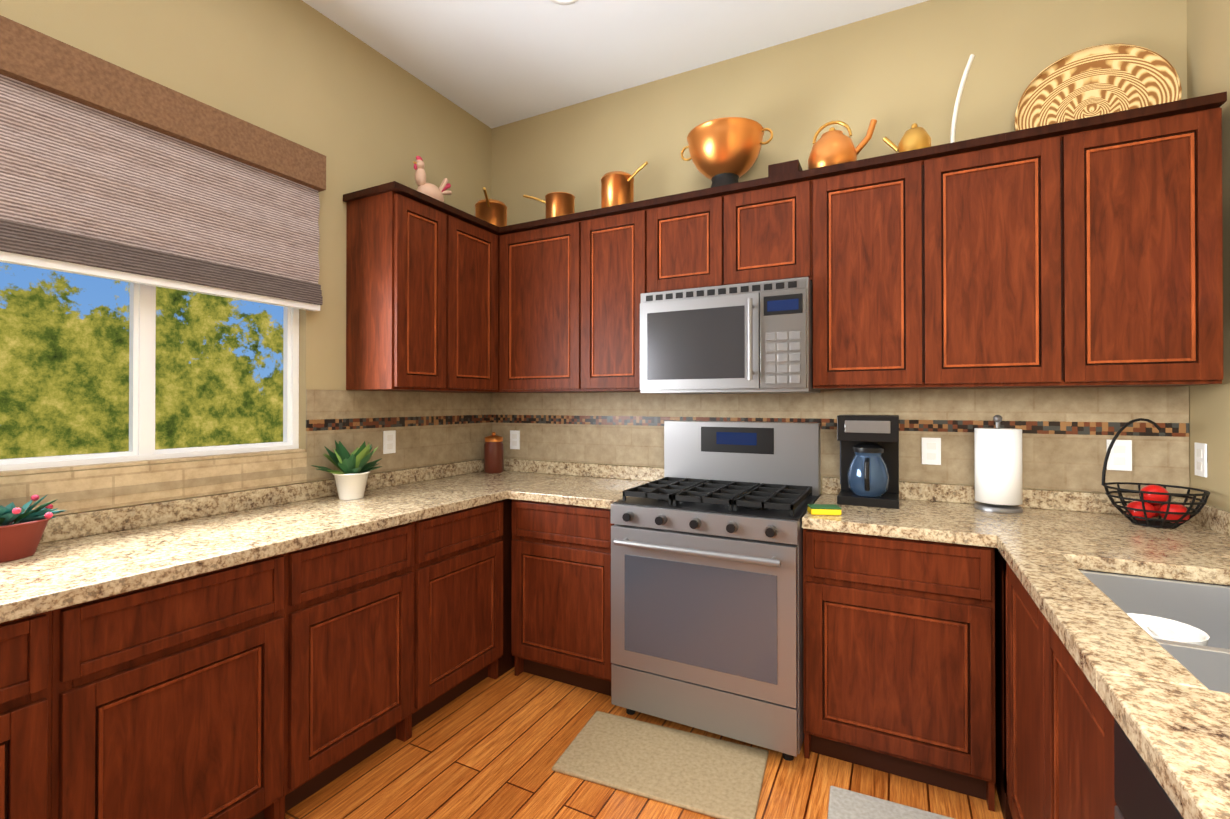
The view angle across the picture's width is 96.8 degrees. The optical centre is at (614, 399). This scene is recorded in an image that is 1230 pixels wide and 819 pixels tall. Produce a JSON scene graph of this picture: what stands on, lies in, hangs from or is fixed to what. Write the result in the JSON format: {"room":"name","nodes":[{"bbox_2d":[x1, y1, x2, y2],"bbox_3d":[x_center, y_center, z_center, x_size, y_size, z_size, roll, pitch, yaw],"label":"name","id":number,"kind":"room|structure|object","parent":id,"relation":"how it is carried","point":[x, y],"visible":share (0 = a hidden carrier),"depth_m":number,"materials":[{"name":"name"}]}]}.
{"room":"kitchen","nodes":[
{"label":"kitchen","id":0,"kind":"room"},
{"bbox_2d":[0,0,491,516],"bbox_3d":[-2.098,-0.205,1.135,0.150,3.100,5.700,0,0,27],"label":"wall","id":1,"kind":"structure","parent":0,"point":[356,112],"depth_m":2.43,"materials":[{"name":"beige paint"}]},
{"bbox_2d":[0,282,304,475],"bbox_3d":[-1.790,-0.379,1.689,0.109,1.202,1.661,0,0,27],"label":"window","id":2,"kind":"structure","parent":1,"relation":"in","point":[142,338],"depth_m":1.94,"materials":[{"name":"white plastic"}]},
{"bbox_2d":[0,15,325,310],"bbox_3d":[-1.709,-0.740,1.647,0.066,0.685,1.760,0,0,27],"label":"window shade","id":3,"kind":"object","parent":1,"relation":"attached to","point":[108,170],"visible":0.98,"depth_m":1.85,"materials":[{"name":"brown fabric"}]},
{"bbox_2d":[0,389,491,515],"bbox_3d":[-1.752,0.152,1.629,0.009,0.405,4.199,0,0,27],"label":"tile backsplash","id":4,"kind":"structure","parent":1,"relation":"attached to","point":[432,428],"depth_m":2.44,"materials":[{"name":"tile"}]},
{"bbox_2d":[383,430,395,453],"bbox_3d":[-1.147,0.214,2.780,0.008,0.116,0.072,0,0,27],"label":"electrical outlet","id":5,"kind":"object","parent":4,"relation":"attached to","point":[389,441],"visible":1,"depth_m":2.77,"materials":[{"name":"white plastic"}]},
{"bbox_2d":[343,181,498,392],"bbox_3d":[-0.926,-0.503,2.810,0.392,0.916,0.728,0,0,27],"label":"upper cabinet","id":6,"kind":"object","parent":1,"relation":"attached to","point":[422,271],"depth_m":2.57,"materials":[{"name":"brown wood"}]},
{"bbox_2d":[413,156,451,201],"bbox_3d":[-0.952,-1.099,2.848,0.100,0.275,0.263,0,0,27],"label":"rooster","id":7,"kind":"object","parent":6,"relation":"on","point":[431,190],"visible":0.79,"depth_m":2.78,"materials":[{"name":"beige ceramic"}]},
{"bbox_2d":[302,0,927,128],"bbox_3d":[-0.583,-1.810,0.362,3.560,0.100,5.700,0,0,27],"label":"ceiling","id":8,"kind":"structure","parent":0,"point":[491,64],"depth_m":2.63,"materials":[{"name":"paint"}]},
{"bbox_2d":[550,0,577,4],"bbox_3d":[-0.222,-1.744,2.325,0.170,0.006,0.170,0,0,27],"label":"recessed light","id":9,"kind":"object","parent":8,"relation":"in","point":[564,2],"visible":1,"depth_m":2.39,"materials":[{"name":"white plastic"}]},
{"bbox_2d":[285,667,1003,818],"bbox_3d":[-0.583,1.390,0.344,3.560,0.100,5.700,0,0,27],"label":"floor","id":10,"kind":"structure","parent":0,"point":[489,748],"depth_m":1.95,"materials":[{"name":"brown wood"}]},
{"bbox_2d":[404,499,514,682],"bbox_3d":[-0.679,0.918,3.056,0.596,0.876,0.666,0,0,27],"label":"base cabinet","id":11,"kind":"object","parent":10,"relation":"on","point":[457,564],"depth_m":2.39,"materials":[{"name":"brown wood"}]},
{"bbox_2d":[0,458,556,622],"bbox_3d":[-1.461,0.414,1.476,0.660,0.115,4.197,0,0,27],"label":"countertop","id":12,"kind":"structure","parent":11,"relation":"on","point":[78,558],"depth_m":1.80,"materials":[{"name":"beige stone"}]},
{"bbox_2d":[0,495,66,562],"bbox_3d":[-1.670,0.348,1.489,0.224,0.165,0.248,0,0,27],"label":"potted plant","id":13,"kind":"object","parent":12,"relation":"on","point":[21,531],"visible":1,"depth_m":1.48,"materials":[{"name":"red"}]},
{"bbox_2d":[312,440,381,499],"bbox_3d":[-1.179,0.305,2.435,0.227,0.263,0.288,0,0,27],"label":"potted plant","id":14,"kind":"object","parent":12,"relation":"on","point":[354,467],"visible":1,"depth_m":2.40,"materials":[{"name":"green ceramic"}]},
{"bbox_2d":[484,432,503,473],"bbox_3d":[-0.737,0.318,3.322,0.116,0.247,0.116,0,0,27],"label":"canister","id":15,"kind":"object","parent":12,"relation":"on","point":[493,454],"visible":1,"depth_m":3.27,"materials":[{"name":"brown"}]},
{"bbox_2d":[511,499,613,695],"bbox_3d":[-0.108,0.917,2.789,0.593,0.875,0.616,0,0,27],"label":"base cabinet","id":16,"kind":"object","parent":10,"relation":"on","point":[561,593],"visible":0.67,"depth_m":2.53,"materials":[{"name":"brown wood"}]},
{"bbox_2d":[512,462,663,508],"bbox_3d":[-0.099,0.422,2.779,0.565,0.115,0.632,0,0,27],"label":"countertop","id":17,"kind":"structure","parent":16,"relation":"on","point":[566,483],"depth_m":2.91,"materials":[{"name":"beige stone"}]},
{"bbox_2d":[552,711,768,818],"bbox_3d":[0.177,1.341,2.034,0.720,0.015,0.400,0,0,22],"label":"area rug","id":18,"kind":"object","parent":10,"relation":"on","point":[710,776],"visible":0.98,"depth_m":1.99,"materials":[{"name":"beige fabric"}]},
{"bbox_2d":[611,421,820,760],"bbox_3d":[0.456,0.730,2.401,0.758,1.245,0.738,0,0,27],"label":"range","id":19,"kind":"object","parent":10,"relation":"on","point":[707,582],"visible":0.94,"depth_m":2.15,"materials":[{"name":"silver metal"}]},
{"bbox_2d":[827,786,953,818],"bbox_3d":[0.782,1.338,1.440,0.481,0.015,0.821,0,0,27],"label":"area rug","id":20,"kind":"object","parent":10,"relation":"on","point":[845,804],"visible":0.96,"depth_m":1.78,"materials":[{"name":"beige fabric"}]},
{"bbox_2d":[947,543,1012,818],"bbox_3d":[1.627,0.912,1.885,0.736,0.876,0.632,0,0,27],"label":"base cabinet","id":21,"kind":"object","parent":10,"relation":"on","point":[974,573],"depth_m":1.79,"materials":[{"name":"brown wood"}]},
{"bbox_2d":[802,477,987,546],"bbox_3d":[1.093,0.418,2.161,0.589,0.115,0.636,0,0,27],"label":"countertop","id":22,"kind":"structure","parent":21,"relation":"on","point":[944,513],"depth_m":2.02,"materials":[{"name":"beige stone"}]},
{"bbox_2d":[807,504,840,515],"bbox_3d":[0.799,0.419,2.089,0.110,0.030,0.070,0,0,7],"label":"sponge","id":23,"kind":"object","parent":22,"relation":"on","point":[823,509],"visible":1,"depth_m":2.06,"materials":[{"name":"yellow"}]},
{"bbox_2d":[837,414,898,508],"bbox_3d":[1.073,0.251,2.321,0.234,0.370,0.299,0,0,27],"label":"coffee maker","id":24,"kind":"object","parent":22,"relation":"on","point":[869,460],"visible":0.98,"depth_m":2.26,"materials":[{"name":"black plastic"}]},
{"bbox_2d":[1090,684,1116,818],"bbox_3d":[0.905,0.903,0.397,0.647,0.876,0.755,0,0,27],"label":"base cabinet","id":25,"kind":"object","parent":10,"relation":"on","point":[1102,802],"depth_m":0.92,"materials":[{"name":"brown wood"}]},
{"bbox_2d":[1002,556,1227,818],"bbox_3d":[1.286,0.907,1.135,0.647,0.876,1.046,0,0,27],"label":"base cabinet","id":26,"kind":"object","parent":10,"relation":"on","point":[1058,740],"depth_m":1.28,"materials":[{"name":"brown wood"}]},
{"bbox_2d":[988,489,1229,818],"bbox_3d":[0.838,0.407,0.289,0.674,0.115,4.197,0,0,27],"label":"countertop","id":27,"kind":"structure","parent":26,"relation":"on","point":[1168,712],"depth_m":1.11,"materials":[{"name":"beige stone"}]},
{"bbox_2d":[974,415,1022,512],"bbox_3d":[1.524,0.247,2.175,0.160,0.376,0.160,0,0,27],"label":"paper towel","id":28,"kind":"object","parent":27,"relation":"on","point":[998,469],"visible":0.98,"depth_m":2.11,"materials":[{"name":"white paper"}]},
{"bbox_2d":[1079,570,1229,692],"bbox_3d":[1.254,0.575,1.077,0.431,0.206,0.836,0,0,27],"label":"sink","id":29,"kind":"object","parent":27,"relation":"in","point":[1185,624],"visible":0.31,"depth_m":1.39,"materials":[{"name":"silver metal"}]},
{"bbox_2d":[1101,418,1209,527],"bbox_3d":[1.870,0.249,1.897,0.268,0.369,0.268,0,0,27],"label":"fruit basket","id":30,"kind":"object","parent":27,"relation":"on","point":[1148,506],"visible":1,"depth_m":1.87,"materials":[{"name":"black metal"}]},
{"bbox_2d":[1114,719,1183,818],"bbox_3d":[0.879,0.905,0.411,0.701,0.871,0.599,0,0,27],"label":"dishwasher","id":31,"kind":"object","parent":10,"relation":"on","point":[1139,792],"visible":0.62,"depth_m":0.74,"materials":[{"name":"black metal"}]},
{"bbox_2d":[492,0,1183,497],"bbox_3d":[0.681,-0.195,2.823,3.240,3.100,0.150,0,0,27],"label":"wall","id":32,"kind":"structure","parent":0,"point":[899,69],"depth_m":2.56,"materials":[{"name":"beige paint"}]},
{"bbox_2d":[499,200,646,392],"bbox_3d":[-0.200,-0.502,2.971,0.919,0.916,0.392,0,0,27],"label":"upper cabinet","id":33,"kind":"object","parent":32,"relation":"attached to","point":[571,286],"depth_m":2.83,"materials":[{"name":"brown wood"}]},
{"bbox_2d":[475,187,506,226],"bbox_3d":[-0.736,-1.069,3.143,0.221,0.219,0.298,0,0,27],"label":"copper pot","id":34,"kind":"object","parent":33,"relation":"on","point":[492,211],"visible":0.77,"depth_m":3.12,"materials":[{"name":"orange metal"}]},
{"bbox_2d":[523,192,574,217],"bbox_3d":[-0.357,-1.056,3.077,0.279,0.193,0.167,0,0,27],"label":"copper pot","id":35,"kind":"object","parent":33,"relation":"on","point":[559,203],"visible":0.58,"depth_m":2.98,"materials":[{"name":"orange metal"}]},
{"bbox_2d":[601,161,647,207],"bbox_3d":[0.066,-1.079,2.836,0.297,0.236,0.178,0,0,27],"label":"copper pot","id":36,"kind":"object","parent":33,"relation":"on","point":[617,187],"visible":0.81,"depth_m":2.79,"materials":[{"name":"orange metal"}]},
{"bbox_2d":[647,168,814,292],"bbox_3d":[0.561,-0.735,2.615,0.762,0.455,0.329,0,0,27],"label":"upper cabinet","id":37,"kind":"object","parent":32,"relation":"attached to","point":[762,229],"depth_m":2.45,"materials":[{"name":"brown wood"}]},
{"bbox_2d":[680,117,772,187],"bbox_3d":[0.524,-1.108,2.600,0.448,0.290,0.360,0,0,27],"label":"copper bowl","id":38,"kind":"object","parent":37,"relation":"on","point":[724,151],"visible":1,"depth_m":2.49,"materials":[{"name":"orange metal"}]},
{"bbox_2d":[640,277,819,393],"bbox_3d":[0.528,-0.267,2.547,0.754,0.470,0.459,0,0,27],"label":"microwave","id":39,"kind":"object","parent":37,"relation":"attached to","point":[750,338],"visible":0.98,"depth_m":2.36,"materials":[{"name":"silver metal"}]},
{"bbox_2d":[768,159,802,176],"bbox_3d":[0.773,-1.006,2.471,0.130,0.085,0.140,0,0,27],"label":"trough","id":40,"kind":"object","parent":37,"relation":"on","point":[784,167],"visible":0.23,"depth_m":2.41,"materials":[{"name":"brown wood"}]},
{"bbox_2d":[492,387,1189,496],"bbox_3d":[0.666,0.159,2.739,3.226,0.405,0.009,0,0,27],"label":"tile backsplash","id":41,"kind":"structure","parent":32,"relation":"attached to","point":[1067,433],"depth_m":2.37,"materials":[{"name":"tile"}]},
{"bbox_2d":[510,430,519,448],"bbox_3d":[-0.622,0.248,3.393,0.072,0.116,0.008,0,0,27],"label":"electrical outlet","id":42,"kind":"object","parent":41,"relation":"attached to","point":[514,439],"visible":1,"depth_m":3.39,"materials":[{"name":"white plastic"}]},
{"bbox_2d":[922,438,940,464],"bbox_3d":[1.369,0.222,2.365,0.072,0.116,0.008,0,0,27],"label":"electrical outlet","id":43,"kind":"object","parent":41,"relation":"attached to","point":[931,451],"visible":1,"depth_m":2.36,"materials":[{"name":"white plastic"}]},
{"bbox_2d":[1107,440,1131,470],"bbox_3d":[1.920,0.210,2.081,0.072,0.116,0.008,0,0,27],"label":"electrical outlet","id":44,"kind":"object","parent":41,"relation":"attached to","point":[1120,456],"visible":0.96,"depth_m":2.08,"materials":[{"name":"white plastic"}]},
{"bbox_2d":[812,144,946,389],"bbox_3d":[1.108,-0.506,2.331,0.468,0.916,0.329,0,0,27],"label":"upper cabinet","id":45,"kind":"object","parent":32,"relation":"attached to","point":[879,289],"depth_m":2.18,"materials":[{"name":"brown wood"}]},
{"bbox_2d":[808,119,876,168],"bbox_3d":[0.981,-1.090,2.365,0.277,0.251,0.200,0,0,27],"label":"copper kettle","id":46,"kind":"object","parent":45,"relation":"on","point":[832,146],"visible":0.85,"depth_m":2.31,"materials":[{"name":"orange metal"}]},
{"bbox_2d":[883,123,930,152],"bbox_3d":[1.201,-1.048,2.250,0.176,0.167,0.120,0,0,27],"label":"teapot","id":47,"kind":"object","parent":45,"relation":"on","point":[915,136],"visible":0.71,"depth_m":2.20,"materials":[{"name":"gold metal"}]},
{"bbox_2d":[947,132,1010,388],"bbox_3d":[1.352,-0.506,2.206,0.321,0.916,0.329,0,0,27],"label":"upper cabinet","id":48,"kind":"object","parent":32,"relation":"attached to","point":[978,169],"depth_m":2.03,"materials":[{"name":"brown wood"}]},
{"bbox_2d":[950,54,974,142],"bbox_3d":[1.383,-1.171,2.202,0.112,0.413,0.107,0,0,27],"label":"tusk","id":49,"kind":"object","parent":48,"relation":"on","point":[958,98],"visible":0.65,"depth_m":2.20,"materials":[{"name":"beige"}]},
{"bbox_2d":[1011,91,1226,387],"bbox_3d":[1.722,-0.508,1.951,0.570,0.916,0.217,0,0,27],"label":"upper cabinet","id":50,"kind":"object","parent":32,"relation":"attached to","point":[1087,251],"depth_m":1.85,"materials":[{"name":"brown wood"}]},
{"bbox_2d":[1014,43,1181,130],"bbox_3d":[1.821,-1.109,2.082,0.490,0.489,0.065,0,0,27],"label":"wicker tray","id":51,"kind":"object","parent":50,"relation":"on","point":[1091,81],"visible":0.58,"depth_m":2.09,"materials":[{"name":"beige wicker"}]},
{"bbox_2d":[1180,0,1229,511],"bbox_3d":[0.932,-0.214,-0.429,0.150,3.100,5.700,0,0,27],"label":"wall","id":52,"kind":"structure","parent":0,"point":[1204,24],"depth_m":1.84,"materials":[{"name":"beige paint"}]},
{"bbox_2d":[1194,442,1206,476],"bbox_3d":[2.053,0.209,1.916,0.008,0.116,0.072,0,0,27],"label":"electrical outlet","id":53,"kind":"object","parent":52,"relation":"attached to","point":[1201,459],"visible":1,"depth_m":1.91,"materials":[{"name":"white plastic"}]},
{"label":"outside","id":54,"kind":"structure","parent":0,"visible":0},
{"bbox_2d":[0,262,283,458],"bbox_3d":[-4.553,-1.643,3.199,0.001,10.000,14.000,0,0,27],"label":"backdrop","id":55,"kind":"structure","parent":54,"point":[64,363],"depth_m":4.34,"materials":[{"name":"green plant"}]}
]}

